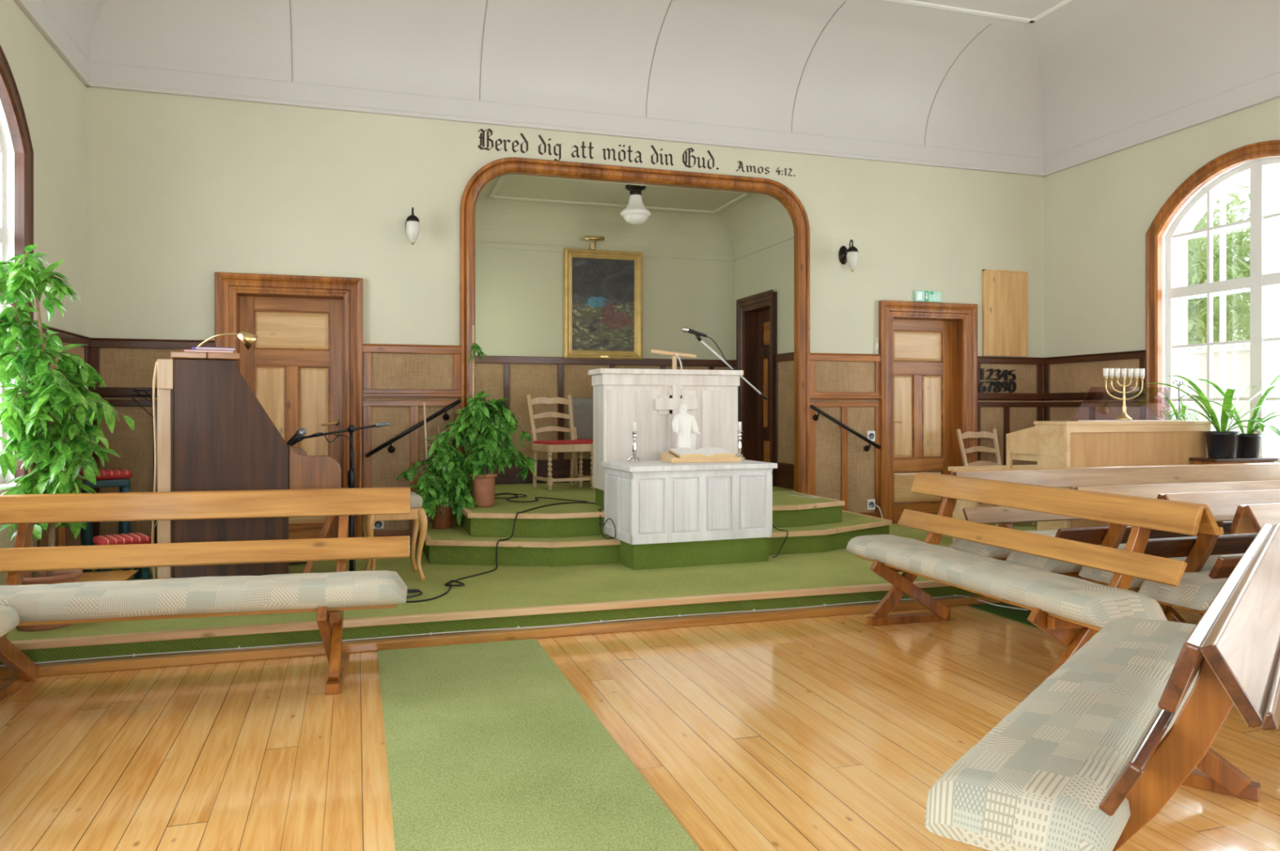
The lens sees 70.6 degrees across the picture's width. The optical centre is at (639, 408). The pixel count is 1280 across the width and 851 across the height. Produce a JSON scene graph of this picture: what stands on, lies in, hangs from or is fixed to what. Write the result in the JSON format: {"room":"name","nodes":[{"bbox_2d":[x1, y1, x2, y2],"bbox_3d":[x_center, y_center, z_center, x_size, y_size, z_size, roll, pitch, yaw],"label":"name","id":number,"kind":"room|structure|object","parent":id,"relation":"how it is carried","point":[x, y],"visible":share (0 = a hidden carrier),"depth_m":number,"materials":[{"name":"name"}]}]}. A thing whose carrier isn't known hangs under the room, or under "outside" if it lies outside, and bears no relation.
{"room":"house of worship","nodes":[
{"label":"house of worship","id":0,"kind":"room"},
{"bbox_2d":[5,569,82,631],"bbox_3d":[-3.007,0.960,4.569,0.326,0.270,0.326,0,0,-17],"label":"pot","id":1,"kind":"object","parent":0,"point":[64,575],"depth_m":4.50,"materials":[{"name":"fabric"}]},
{"bbox_2d":[0,0,92,585],"bbox_3d":[-2.281,-0.600,1.039,0.050,3.700,12.150,0,0,-17],"label":"wall","id":2,"kind":"structure","parent":0,"point":[53,96],"depth_m":5.94,"materials":[{"name":"paint"}]},
{"bbox_2d":[0,44,33,494],"bbox_3d":[-3.514,-0.798,4.483,0.360,2.537,1.884,0,0,-17],"label":"window","id":3,"kind":"structure","parent":2,"relation":"in","point":[16,151],"depth_m":5.29,"materials":[{"name":"white paint"}]},
{"bbox_2d":[85,86,1044,545],"bbox_3d":[0.031,-0.600,7.897,8.970,3.700,0.050,0,0,-17],"label":"wall","id":4,"kind":"structure","parent":0,"point":[181,190],"depth_m":7.29,"materials":[{"name":"paint"}]},
{"bbox_2d":[214,271,363,539],"bbox_3d":[-2.747,0.033,7.131,1.074,2.145,0.268,0,0,-17],"label":"door","id":5,"kind":"structure","parent":4,"relation":"in","point":[304,366],"depth_m":7.18,"materials":[{"name":"brown wood"}]},
{"bbox_2d":[373,520,383,528],"bbox_3d":[-2.093,0.920,7.234,0.085,0.075,0.018,0,0,-17],"label":"wall socket","id":6,"kind":"object","parent":4,"relation":"attached to","point":[378,524],"visible":0.67,"depth_m":7.23,"materials":[{"name":"plastic"}]},
{"bbox_2d":[374,520,382,528],"bbox_3d":[-2.091,0.920,7.227,0.060,0.059,0.004,0,0,-17],"label":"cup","id":7,"kind":"object","parent":6,"relation":"on","point":[378,524],"depth_m":7.23,"materials":[{"name":"metal"}]},
{"bbox_2d":[405,206,419,244],"bbox_3d":[-1.819,-1.456,7.228,0.106,0.305,0.218,0,0,-17],"label":"wall sconce","id":8,"kind":"object","parent":4,"relation":"attached to","point":[412,225],"visible":1,"depth_m":7.14,"materials":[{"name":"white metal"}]},
{"bbox_2d":[364,399,461,457],"bbox_3d":[-1.819,0.150,7.271,0.749,0.464,0.097,0,0,-17],"label":"handrail","id":9,"kind":"object","parent":4,"relation":"attached to","point":[446,416],"visible":1,"depth_m":7.24,"materials":[{"name":"black metal"}]},
{"bbox_2d":[477,128,719,169],"bbox_3d":[-0.319,-2.217,7.812,2.158,0.236,0.002,0,0,-17],"label":"lettering","id":10,"kind":"object","parent":4,"relation":"attached to","point":[482,136],"depth_m":7.78,"materials":[{"name":"paint"}]},
{"bbox_2d":[459,156,809,495],"bbox_3d":[0.042,-0.502,7.919,3.195,3.205,0.114,0,0,-17],"label":"trim","id":11,"kind":"structure","parent":4,"relation":"attached to","point":[492,170],"depth_m":7.91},
{"bbox_2d":[735,160,795,176],"bbox_3d":[1.152,-2.201,8.274,0.599,0.103,0.002,0,0,-17],"label":"lettering","id":12,"kind":"object","parent":4,"relation":"attached to","point":[740,162],"depth_m":8.26,"materials":[{"name":"paint"}]},
{"bbox_2d":[809,404,880,451],"bbox_3d":[1.904,0.178,8.441,0.744,0.441,0.097,0,0,-17],"label":"handrail","id":13,"kind":"object","parent":4,"relation":"attached to","point":[815,417],"visible":1,"depth_m":8.39,"materials":[{"name":"black metal"}]},
{"bbox_2d":[838,239,857,271],"bbox_3d":[1.946,-1.421,8.410,0.106,0.305,0.218,0,0,-17],"label":"wall sconce","id":14,"kind":"object","parent":4,"relation":"attached to","point":[850,255],"visible":1,"depth_m":8.34,"materials":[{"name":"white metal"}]},
{"bbox_2d":[866,498,875,510],"bbox_3d":[2.193,0.905,8.579,0.085,0.100,0.018,0,0,-17],"label":"wall socket","id":15,"kind":"object","parent":4,"relation":"attached to","point":[870,502],"visible":1,"depth_m":8.57,"materials":[{"name":"plastic"}]},
{"bbox_2d":[866,430,875,440],"bbox_3d":[2.193,0.255,8.579,0.085,0.100,0.018,0,0,-17],"label":"wall socket","id":16,"kind":"object","parent":4,"relation":"attached to","point":[870,434],"visible":0.93,"depth_m":8.57,"materials":[{"name":"plastic"}]},
{"bbox_2d":[874,337,878,354],"bbox_3d":[2.253,-0.600,8.609,0.040,0.160,0.022,0,0,-17],"label":"light switch","id":17,"kind":"object","parent":4,"relation":"attached to","point":[876,340],"visible":1,"depth_m":8.60,"materials":[{"name":"plastic"}]},
{"bbox_2d":[914,290,941,302],"bbox_3d":[2.791,-1.093,8.771,0.290,0.104,0.035,0,0,-17],"label":"exit sign","id":18,"kind":"object","parent":4,"relation":"attached to","point":[919,295],"visible":1,"depth_m":8.76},
{"bbox_2d":[878,300,977,523],"bbox_3d":[2.773,0.035,8.858,1.086,2.139,0.258,0,0,-17],"label":"door","id":19,"kind":"structure","parent":4,"relation":"in","point":[928,350],"depth_m":8.90,"materials":[{"name":"brown wood"}]},
{"bbox_2d":[978,381,986,392],"bbox_3d":[3.384,-0.218,8.947,0.089,0.110,0.030,0,0,-17],"label":"number","id":20,"kind":"object","parent":4,"relation":"attached to","point":[980,386],"visible":1,"depth_m":8.93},
{"bbox_2d":[993,380,1001,392],"bbox_3d":[3.551,-0.222,9.000,0.092,0.118,0.030,0,0,-17],"label":"number","id":21,"kind":"object","parent":4,"relation":"attached to","point":[997,385],"visible":1,"depth_m":8.98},
{"bbox_2d":[982,269,1027,356],"bbox_3d":[3.649,-0.955,9.041,0.520,0.860,0.032,0,0,-17],"label":"hymn board","id":22,"kind":"object","parent":4,"relation":"attached to","point":[1004,292],"visible":1,"depth_m":9.02,"materials":[{"name":"brown wood"}]},
{"bbox_2d":[1000,380,1008,391],"bbox_3d":[3.633,-0.228,9.025,0.089,0.110,0.030,0,0,-17],"label":"number","id":23,"kind":"object","parent":4,"relation":"attached to","point":[1006,382],"visible":1,"depth_m":9.02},
{"bbox_2d":[1001,368,1008,380],"bbox_3d":[3.634,-0.339,9.026,0.101,0.113,0.030,0,0,-17],"label":"number","id":24,"kind":"object","parent":4,"relation":"attached to","point":[1005,372],"visible":1,"depth_m":9.02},
{"bbox_2d":[1008,380,1016,392],"bbox_3d":[3.719,-0.223,9.052,0.095,0.118,0.030,0,0,-17],"label":"number","id":25,"kind":"object","parent":4,"relation":"attached to","point":[1013,382],"visible":1,"depth_m":9.04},
{"bbox_2d":[488,173,753,213],"bbox_3d":[-0.158,-2.064,8.566,2.390,0.020,1.240,0,0,-17],"label":"ceiling","id":26,"kind":"structure","parent":0,"point":[511,186],"depth_m":8.70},
{"bbox_2d":[619,184,651,224],"bbox_3d":[-0.041,-1.891,8.393,0.290,0.357,0.290,0,0,-17],"label":"ceiling lamp","id":27,"kind":"object","parent":26,"relation":"attached to","point":[635,212],"visible":1,"depth_m":8.32,"materials":[{"name":"white glass"}]},
{"bbox_2d":[475,176,795,500],"bbox_3d":[-0.204,-0.680,8.714,3.310,2.980,1.650,0,0,-17],"label":"wall","id":28,"kind":"structure","parent":0,"point":[696,266],"depth_m":9.32,"materials":[{"name":"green paint"}]},
{"bbox_2d":[526,394,594,491],"bbox_3d":[-0.767,0.309,8.701,0.481,0.904,0.546,0,0,-29],"label":"chair","id":29,"kind":"object","parent":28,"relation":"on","point":[572,445],"visible":0.94,"depth_m":8.71,"materials":[{"name":"brown wood"}]},
{"bbox_2d":[583,235,604,249],"bbox_3d":[-0.492,-1.728,9.396,0.210,0.117,0.168,0,0,-17],"label":"picture light","id":30,"kind":"object","parent":28,"relation":"attached to","point":[593,246],"visible":1,"depth_m":9.33,"materials":[{"name":"gold metal"}]},
{"bbox_2d":[563,248,642,359],"bbox_3d":[-0.379,-1.095,9.483,0.853,1.141,0.053,0,0,-17],"label":"framed painting","id":31,"kind":"object","parent":28,"relation":"attached to","point":[602,289],"visible":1,"depth_m":9.49,"materials":[{"name":"wood"}]},
{"bbox_2d":[736,288,777,486],"bbox_3d":[1.285,-0.205,9.365,0.238,1.950,0.900,0,0,-17],"label":"door","id":32,"kind":"structure","parent":28,"relation":"in","point":[757,313],"depth_m":9.63,"materials":[{"name":"brown wood"}]},
{"bbox_2d":[0,604,1279,850],"bbox_3d":[1.798,1.275,2.268,9.170,0.050,12.250,0,0,-17],"label":"floor","id":33,"kind":"structure","parent":0,"point":[829,732],"depth_m":3.39,"materials":[{"name":"brown wood"}]},
{"bbox_2d":[0,604,19,637],"bbox_3d":[-2.469,0.822,2.586,0.666,0.855,2.040,0,0,-18],"label":"pew","id":34,"kind":"object","parent":33,"relation":"on","point":[9,616],"visible":1,"depth_m":3.50,"materials":[{"name":"fabric"}]},
{"bbox_2d":[0,487,410,701],"bbox_3d":[-2.101,0.822,4.114,2.040,0.855,0.666,0,0,-13],"label":"pew","id":35,"kind":"object","parent":33,"relation":"on","point":[340,590],"visible":0.98,"depth_m":4.12,"materials":[{"name":"wood"}]},
{"bbox_2d":[0,570,407,622],"bbox_3d":[-2.073,0.818,3.991,2.020,0.118,0.386,0,0,-13],"label":"cushion","id":36,"kind":"object","parent":35,"relation":"on","point":[102,601],"depth_m":3.90,"materials":[{"name":"fabric"}]},
{"bbox_2d":[377,638,700,850],"bbox_3d":[0.366,1.246,0.558,0.820,0.008,8.845,0,0,-17],"label":"carpet runner","id":37,"kind":"object","parent":33,"relation":"on","point":[490,746],"visible":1,"depth_m":3.19,"materials":[{"name":"carpet"}]},
{"bbox_2d":[0,521,1135,679],"bbox_3d":[0.425,1.171,6.641,8.570,0.158,2.682,0,0,-17],"label":"platform","id":38,"kind":"object","parent":33,"relation":"on","point":[507,596],"visible":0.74,"depth_m":5.18,"materials":[{"name":"green carpet"}]},
{"bbox_2d":[0,244,134,631],"bbox_3d":[-3.013,0.144,4.551,0.828,1.902,0.581,0,0,-27],"label":"fig","id":39,"kind":"object","parent":38,"relation":"on","point":[60,444],"visible":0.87,"depth_m":4.50,"materials":[{"name":"plant"}]},
{"bbox_2d":[58,465,82,546],"bbox_3d":[-3.558,0.718,5.528,0.238,0.754,0.260,0,0,-17],"label":"stand","id":40,"kind":"object","parent":38,"relation":"on","point":[62,531],"visible":0.06,"depth_m":5.52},
{"bbox_2d":[80,468,132,572],"bbox_3d":[-3.581,0.750,6.066,0.284,0.689,0.291,0,0,-35],"label":"stool","id":41,"kind":"object","parent":38,"relation":"on","point":[119,477],"visible":0.59,"depth_m":5.98,"materials":[{"name":"fabric"}]},
{"bbox_2d":[80,468,132,479],"bbox_3d":[-3.581,0.438,6.066,0.284,0.055,0.280,0,0,-35],"label":"cushion","id":42,"kind":"object","parent":41,"relation":"on","point":[113,473],"depth_m":5.99,"materials":[{"name":"red fabric"}]},
{"bbox_2d":[77,569,138,582],"bbox_3d":[-3.236,1.040,5.346,0.428,0.110,0.300,0,0,-17],"label":"wooden box","id":43,"kind":"object","parent":38,"relation":"on","point":[126,575],"visible":0.27,"depth_m":5.34,"materials":[{"name":"brown wood"}]},
{"bbox_2d":[92,532,151,579],"bbox_3d":[-3.263,0.945,5.704,0.284,0.299,0.291,0,0,-42],"label":"stool","id":44,"kind":"object","parent":38,"relation":"on","point":[135,537],"visible":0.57,"depth_m":5.67,"materials":[{"name":"fabric"}]},
{"bbox_2d":[92,532,151,545],"bbox_3d":[-3.264,0.828,5.704,0.284,0.055,0.280,0,0,-42],"label":"cushion","id":45,"kind":"object","parent":44,"relation":"on","point":[135,537],"depth_m":5.64,"materials":[{"name":"red fabric"}]},
{"bbox_2d":[130,389,157,536],"bbox_3d":[-3.551,0.474,6.636,0.346,1.235,0.159,0,0,-17],"label":"wire stand","id":46,"kind":"object","parent":38,"relation":"on","point":[156,405],"visible":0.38,"depth_m":6.62,"materials":[{"name":"black metal"}]},
{"bbox_2d":[151,351,341,578],"bbox_3d":[-2.469,0.394,5.603,0.966,1.402,1.444,0,0,-27],"label":"upright piano","id":47,"kind":"object","parent":38,"relation":"on","point":[214,433],"visible":0.56,"depth_m":4.90,"materials":[{"name":"brown wood"}]},
{"bbox_2d":[182,348,233,353],"bbox_3d":[-2.380,-0.315,4.984,0.248,0.015,0.180,0,0,-27],"label":"songbook","id":48,"kind":"object","parent":47,"relation":"on","point":[184,349],"visible":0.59,"depth_m":4.90,"materials":[{"name":"paper"}]},
{"bbox_2d":[191,346,235,351],"bbox_3d":[-2.364,-0.331,5.014,0.203,0.017,0.160,0,0,-31],"label":"songbook","id":49,"kind":"object","parent":48,"relation":"on","point":[194,347],"visible":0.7,"depth_m":4.95,"materials":[{"name":"paper"}]},
{"bbox_2d":[197,331,257,349],"bbox_3d":[-2.421,-0.378,5.222,0.429,0.142,0.109,0,0,-2],"label":"lamp","id":50,"kind":"object","parent":47,"relation":"on","point":[246,339],"visible":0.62,"depth_m":5.19,"materials":[{"name":"gold metal"}]},
{"bbox_2d":[302,515,334,573],"bbox_3d":[-1.776,0.790,4.929,0.284,0.611,0.050,0,0,-17],"label":"strut","id":51,"kind":"object","parent":38,"relation":"on","point":[329,519],"visible":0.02,"depth_m":4.92,"materials":[{"name":"brown wood"}]},
{"bbox_2d":[290,421,388,571],"bbox_3d":[-1.778,0.584,5.320,0.566,1.020,0.580,0,0,23],"label":"microphone stand","id":52,"kind":"object","parent":38,"relation":"on","point":[351,428],"visible":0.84,"depth_m":5.42,"materials":[{"name":"black metal"}]},
{"bbox_2d":[286,427,306,445],"bbox_3d":[-2.016,0.170,5.285,0.125,0.125,0.053,0,0,-17],"label":"microphone","id":53,"kind":"object","parent":52,"relation":"attached to","point":[300,432],"visible":0.76,"depth_m":5.27,"materials":[{"name":"grey metal"}]},
{"bbox_2d":[295,427,306,437],"bbox_3d":[-1.985,0.138,5.295,0.060,0.060,0.051,0,0,-17],"label":"grille","id":54,"kind":"object","parent":53,"relation":"attached to","point":[300,432],"depth_m":5.28,"materials":[{"name":"grey metal"}]},
{"bbox_2d":[360,491,427,580],"bbox_3d":[-1.603,0.828,5.890,0.383,0.546,0.393,0,0,-21],"label":"stool","id":55,"kind":"object","parent":38,"relation":"on","point":[417,513],"visible":0.64,"depth_m":5.78,"materials":[{"name":"brown wood"}]},
{"bbox_2d":[405,502,595,602],"bbox_3d":[-0.955,0.920,6.234,0.367,0.356,2.385,0,0,22],"label":"microphone cable","id":56,"kind":"object","parent":38,"relation":"on","point":[517,513],"visible":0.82,"depth_m":5.92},
{"bbox_2d":[0,595,1028,666],"bbox_3d":[-0.354,1.217,4.887,5.653,0.051,0.340,0,0,-17],"label":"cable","id":57,"kind":"object","parent":38,"relation":"attached to","point":[949,595],"visible":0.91,"depth_m":4.88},
{"bbox_2d":[600,459,777,569],"bbox_3d":[0.345,0.741,6.568,1.125,0.708,0.640,0,0,-20],"label":"altar","id":58,"kind":"object","parent":38,"relation":"on","point":[664,514],"visible":1,"depth_m":6.30,"materials":[{"name":"white wood"}]},
{"bbox_2d":[626,431,640,462],"bbox_3d":[-0.036,0.275,6.642,0.109,0.222,0.097,0,0,-17],"label":"candlestick","id":59,"kind":"object","parent":58,"relation":"on","point":[634,455],"visible":1,"depth_m":6.64,"materials":[{"name":"silver metal"}]},
{"bbox_2d":[671,402,701,448],"bbox_3d":[0.336,0.168,6.807,0.219,0.437,0.140,0,0,-29],"label":"statuette","id":60,"kind":"object","parent":58,"relation":"on","point":[684,424],"visible":0.72,"depth_m":6.78,"materials":[{"name":"ceramic"}]},
{"bbox_2d":[661,451,742,462],"bbox_3d":[0.448,0.351,6.674,0.560,0.070,0.232,0,0,-19],"label":"stand","id":61,"kind":"object","parent":58,"relation":"on","point":[666,456],"visible":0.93,"depth_m":6.57,"materials":[{"name":"brown wood"}]},
{"bbox_2d":[669,447,734,457],"bbox_3d":[0.460,0.320,6.684,0.450,0.067,0.212,0,0,-19],"label":"bible","id":62,"kind":"object","parent":61,"relation":"on","point":[680,452],"visible":1,"depth_m":6.64,"materials":[{"name":"paper"}]},
{"bbox_2d":[735,430,745,459],"bbox_3d":[0.766,0.275,6.894,0.109,0.222,0.097,0,0,-17],"label":"candlestick","id":63,"kind":"object","parent":58,"relation":"on","point":[740,434],"visible":0.8,"depth_m":6.89,"materials":[{"name":"silver metal"}]},
{"bbox_2d":[947,464,1037,541],"bbox_3d":[3.173,0.785,7.521,1.200,0.620,0.330,0,0,-17],"label":"bench","id":64,"kind":"object","parent":38,"relation":"on","point":[957,513],"visible":0.12,"depth_m":7.39,"materials":[{"name":"brown wood"}]},
{"bbox_2d":[955,428,1035,526],"bbox_3d":[3.389,0.644,8.623,0.481,0.904,0.546,0,0,-21],"label":"chair","id":65,"kind":"object","parent":38,"relation":"on","point":[993,435],"visible":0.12,"depth_m":8.82,"materials":[{"name":"brown wood"}]},
{"bbox_2d":[1006,386,1211,530],"bbox_3d":[3.632,0.464,7.028,1.370,1.262,0.645,0,0,-17],"label":"piano","id":66,"kind":"object","parent":38,"relation":"on","point":[1088,442],"visible":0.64,"depth_m":6.72,"materials":[{"name":"brown wood"}]},
{"bbox_2d":[1103,376,1143,419],"bbox_3d":[3.639,-0.081,6.803,0.330,0.325,0.110,0,0,-9],"label":"menorah","id":67,"kind":"object","parent":66,"relation":"on","point":[1123,415],"visible":1,"depth_m":6.79,"materials":[{"name":"gold metal"}]},
{"bbox_2d":[1189,456,1278,464],"bbox_3d":[4.488,0.731,6.838,0.610,0.728,0.230,0,0,-17],"label":"table","id":68,"kind":"object","parent":38,"relation":"on","point":[1197,460],"visible":0.22,"depth_m":6.74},
{"bbox_2d":[1144,374,1279,457],"bbox_3d":[4.344,0.072,6.706,1.125,0.650,0.429,0,0,17],"label":"leaf plant","id":69,"kind":"object","parent":68,"relation":"on","point":[1223,443],"visible":1,"depth_m":6.73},
{"bbox_2d":[1193,373,1279,457],"bbox_3d":[4.613,0.053,6.759,0.820,0.726,0.400,0,0,44],"label":"leaf plant","id":70,"kind":"object","parent":68,"relation":"on","point":[1248,443],"visible":0.85,"depth_m":6.81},
{"bbox_3d":[4.455,0.735,7.415,0.303,0.721,0.286,0,0,-17],"label":"plant stand","id":71,"kind":"object","parent":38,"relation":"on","visible":0},
{"bbox_2d":[1151,379,1206,420],"bbox_3d":[4.407,0.068,7.401,0.461,0.614,0.439,0,0,-17],"label":"variegated plant","id":72,"kind":"object","parent":71,"relation":"on","point":[1180,415],"visible":0.46,"depth_m":7.37,"materials":[{"name":"green plant"}]},
{"bbox_2d":[845,471,1224,688],"bbox_3d":[1.830,0.822,4.655,0.666,0.855,2.040,0,0,-16],"label":"pew","id":73,"kind":"object","parent":33,"relation":"on","point":[1059,603],"visible":0.89,"depth_m":4.29,"materials":[{"name":"wood"}]},
{"bbox_2d":[845,533,1167,627],"bbox_3d":[1.708,0.819,4.620,0.386,0.118,2.020,0,0,-16],"label":"cushion","id":74,"kind":"object","parent":73,"relation":"on","point":[1078,601],"depth_m":4.16,"materials":[{"name":"fabric"}]},
{"bbox_2d":[968,602,1191,628],"bbox_3d":[3.217,1.246,3.657,0.910,0.008,4.650,0,0,-17],"label":"carpet runner","id":75,"kind":"object","parent":33,"relation":"on","point":[1020,615],"visible":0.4,"depth_m":5.54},
{"bbox_2d":[924,523,1279,850],"bbox_3d":[1.393,0.822,2.474,0.666,0.855,2.040,0,0,38],"label":"pew","id":76,"kind":"object","parent":33,"relation":"on","point":[1091,755],"visible":1,"depth_m":1.87,"materials":[{"name":"fabric"}]},
{"bbox_2d":[924,617,1199,850],"bbox_3d":[1.323,0.819,2.557,0.361,0.117,1.975,0,0,38],"label":"cushion","id":77,"kind":"object","parent":76,"relation":"on","point":[1038,780],"depth_m":2.00,"materials":[{"name":"fabric"}]},
{"bbox_2d":[948,462,1279,610],"bbox_3d":[3.362,0.822,6.008,3.025,0.855,0.666,0,0,-17],"label":"pew","id":78,"kind":"object","parent":33,"relation":"on","point":[1069,477],"visible":0.27,"depth_m":6.06,"materials":[{"name":"fabric"}]},
{"bbox_2d":[948,529,1057,558],"bbox_3d":[3.388,0.818,5.884,3.000,0.118,0.388,0,0,-17],"label":"cushion","id":79,"kind":"object","parent":78,"relation":"on","point":[961,544],"depth_m":5.39,"materials":[{"name":"fabric"}]},
{"bbox_2d":[1005,480,1279,634],"bbox_3d":[3.217,0.822,5.176,2.240,0.855,0.666,0,0,-17],"label":"pew","id":80,"kind":"object","parent":33,"relation":"on","point":[1115,535],"visible":0.23,"depth_m":4.81,"materials":[{"name":"fabric"}]},
{"bbox_2d":[1005,543,1126,573],"bbox_3d":[3.179,0.819,5.297,2.220,0.117,0.386,0,0,-17],"label":"cushion","id":81,"kind":"object","parent":80,"relation":"on","point":[1032,561],"depth_m":4.88,"materials":[{"name":"fabric"}]},
{"bbox_2d":[1078,488,1279,622],"bbox_3d":[3.349,0.822,4.756,2.040,0.855,0.666,0,0,-17],"label":"pew","id":82,"kind":"object","parent":33,"relation":"on","point":[1201,553],"visible":0.3,"depth_m":4.39,"materials":[{"name":"wood"}]},
{"bbox_2d":[1078,552,1244,587],"bbox_3d":[3.311,0.819,4.877,2.020,0.116,0.386,0,0,-17],"label":"cushion","id":83,"kind":"object","parent":82,"relation":"on","point":[1100,576],"depth_m":4.61,"materials":[{"name":"fabric"}]},
{"bbox_2d":[1137,502,1279,616],"bbox_3d":[3.381,0.822,4.295,2.040,0.855,0.666,0,0,-19],"label":"pew","id":84,"kind":"object","parent":33,"relation":"on","point":[1195,592],"visible":0.4,"depth_m":3.94,"materials":[{"name":"fabric"}]},
{"bbox_2d":[1137,569,1227,610],"bbox_3d":[3.340,0.818,4.414,2.020,0.118,0.387,0,0,-19],"label":"cushion","id":85,"kind":"object","parent":84,"relation":"on","point":[1195,591],"depth_m":4.05,"materials":[{"name":"fabric"}]},
{"bbox_2d":[24,0,1279,172],"bbox_3d":[1.783,-2.875,2.316,8.526,0.960,11.706,0,0,-17],"label":"ceiling","id":86,"kind":"structure","parent":0,"point":[1042,78],"depth_m":7.59,"materials":[{"name":"white paint"}]},
{"bbox_2d":[459,490,844,537],"bbox_3d":[0.111,0.843,7.365,3.071,0.170,1.136,0,0,-17],"label":"step","id":87,"kind":"structure","parent":0,"point":[571,519],"depth_m":6.78,"materials":[{"name":"green carpet"}]},
{"bbox_2d":[425,324,537,506],"bbox_3d":[-1.245,0.050,7.073,0.841,1.420,0.489,0,0,-17],"label":"potted ficus","id":88,"kind":"object","parent":87,"relation":"on","point":[487,424],"visible":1,"depth_m":7.03,"materials":[{"name":"plant"}]},
{"bbox_2d":[469,472,497,506],"bbox_3d":[-1.228,0.632,7.098,0.216,0.255,0.216,0,0,-17],"label":"pot","id":89,"kind":"object","parent":88,"relation":"attached to","point":[483,486],"depth_m":7.02,"materials":[{"name":"ceramic"}]},
{"bbox_2d":[494,492,587,502],"bbox_3d":[-1.002,0.749,7.568,1.082,0.022,0.540,0,0,44],"label":"power cable","id":90,"kind":"object","parent":87,"relation":"on","point":[504,493],"visible":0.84,"depth_m":7.61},
{"bbox_2d":[573,426,593,487],"bbox_3d":[-0.422,0.321,9.072,0.481,0.879,0.564,0,0,-13],"label":"chair","id":91,"kind":"object","parent":87,"relation":"on","point":[580,456],"visible":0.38,"depth_m":8.93,"materials":[{"name":"brown wood"}]},
{"bbox_2d":[567,397,593,439],"bbox_3d":[-0.472,0.160,9.288,0.552,0.561,0.200,0,0,-13],"label":"draped cloth","id":92,"kind":"object","parent":91,"relation":"hanging from","point":[582,407],"visible":0.34,"depth_m":9.22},
{"bbox_2d":[587,368,743,507],"bbox_3d":[0.207,0.225,7.202,1.180,1.070,0.402,0,0,-17],"label":"pulpit","id":93,"kind":"object","parent":87,"relation":"on","point":[651,398],"visible":0.74,"depth_m":7.01,"materials":[{"name":"white wood"}]},
{"bbox_2d":[650,349,696,368],"bbox_3d":[0.271,-0.394,7.258,0.388,0.167,0.043,0,0,-19],"label":"book stand","id":94,"kind":"object","parent":93,"relation":"on","point":[675,354],"visible":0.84,"depth_m":7.25,"materials":[{"name":"brown wood"}]},
{"bbox_2d":[694,334,767,442],"bbox_3d":[0.782,0.063,7.708,0.716,1.394,0.260,0,0,-17],"label":"microphone stand","id":95,"kind":"object","parent":87,"relation":"on","point":[699,338],"visible":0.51,"depth_m":7.68,"materials":[{"name":"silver metal"}]},
{"bbox_2d":[681,326,706,337],"bbox_3d":[0.451,-0.643,7.535,0.228,0.081,0.053,0,0,-28],"label":"microphone","id":96,"kind":"object","parent":95,"relation":"attached to","point":[685,329],"visible":1,"depth_m":7.50,"materials":[{"name":"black metal"}]},
{"bbox_2d":[418,510,892,566],"bbox_3d":[0.203,1.010,7.255,3.791,0.169,1.401,0,0,-17],"label":"step","id":97,"kind":"structure","parent":0,"point":[454,544],"depth_m":6.42,"materials":[{"name":"green carpet"}]},
{"bbox_2d":[391,402,479,528],"bbox_3d":[-1.560,0.438,7.049,0.636,0.980,0.554,0,0,25],"label":"potted ficus","id":98,"kind":"object","parent":97,"relation":"on","point":[442,488],"visible":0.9,"depth_m":6.98,"materials":[{"name":"green plant"}]},
{"bbox_2d":[431,500,453,528],"bbox_3d":[-1.547,0.818,7.082,0.206,0.220,0.206,0,0,-17],"label":"pot","id":99,"kind":"object","parent":98,"relation":"attached to","point":[443,521],"depth_m":7.01,"materials":[{"name":"brown ceramic"}]},
{"bbox_2d":[597,508,616,538],"bbox_3d":[-0.248,0.836,6.607,0.099,0.183,0.557,0,0,-7],"label":"power cable","id":100,"kind":"object","parent":97,"relation":"on","point":[600,525],"visible":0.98,"depth_m":6.48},
{"bbox_2d":[1042,97,1279,421],"bbox_3d":[5.848,-0.600,3.591,0.050,3.700,12.150,0,0,-17],"label":"wall","id":101,"kind":"structure","parent":0,"point":[1099,213],"depth_m":8.42,"materials":[{"name":"paint"}]},
{"bbox_2d":[13,0,1279,176],"bbox_3d":[1.783,-2.459,2.316,8.570,0.189,11.750,0,0,-17],"label":"crown molding","id":102,"kind":"structure","parent":101,"relation":"attached to","point":[22,4],"depth_m":7.48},
{"bbox_2d":[1145,139,1279,462],"bbox_3d":[4.891,-0.798,7.122,0.360,2.537,1.884,0,0,-17],"label":"window","id":103,"kind":"structure","parent":101,"relation":"in","point":[1167,291],"depth_m":7.50,"materials":[{"name":"white paint"}]},
{"label":"outside","id":104,"kind":"structure","parent":0,"visible":0},
{"bbox_3d":[18.643,1.975,18.955,33.070,0.050,65.000,0,0,-17],"label":"ground","id":105,"kind":"structure","parent":104,"visible":0},
{"bbox_2d":[1187,345,1249,433],"bbox_3d":[8.329,0.490,17.289,0.350,2.920,24.000,0,0,-17],"label":"wall","id":106,"kind":"structure","parent":105,"relation":"on","point":[1237,357],"depth_m":14.14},
{"bbox_2d":[1187,185,1249,349],"bbox_3d":[11.036,-1.505,18.779,5.488,6.923,5.153,0,0,-17],"label":"tree","id":107,"kind":"object","parent":105,"relation":"on","point":[1197,321],"visible":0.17,"depth_m":17.17,"materials":[{"name":"green plant"}]},
{"bbox_2d":[1187,204,1249,347],"bbox_3d":[15.453,-1.925,21.951,6.357,7.763,6.848,0,0,-17],"label":"tree","id":108,"kind":"object","parent":105,"relation":"on","point":[1247,337],"visible":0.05,"depth_m":23.11,"materials":[{"name":"green plant"}]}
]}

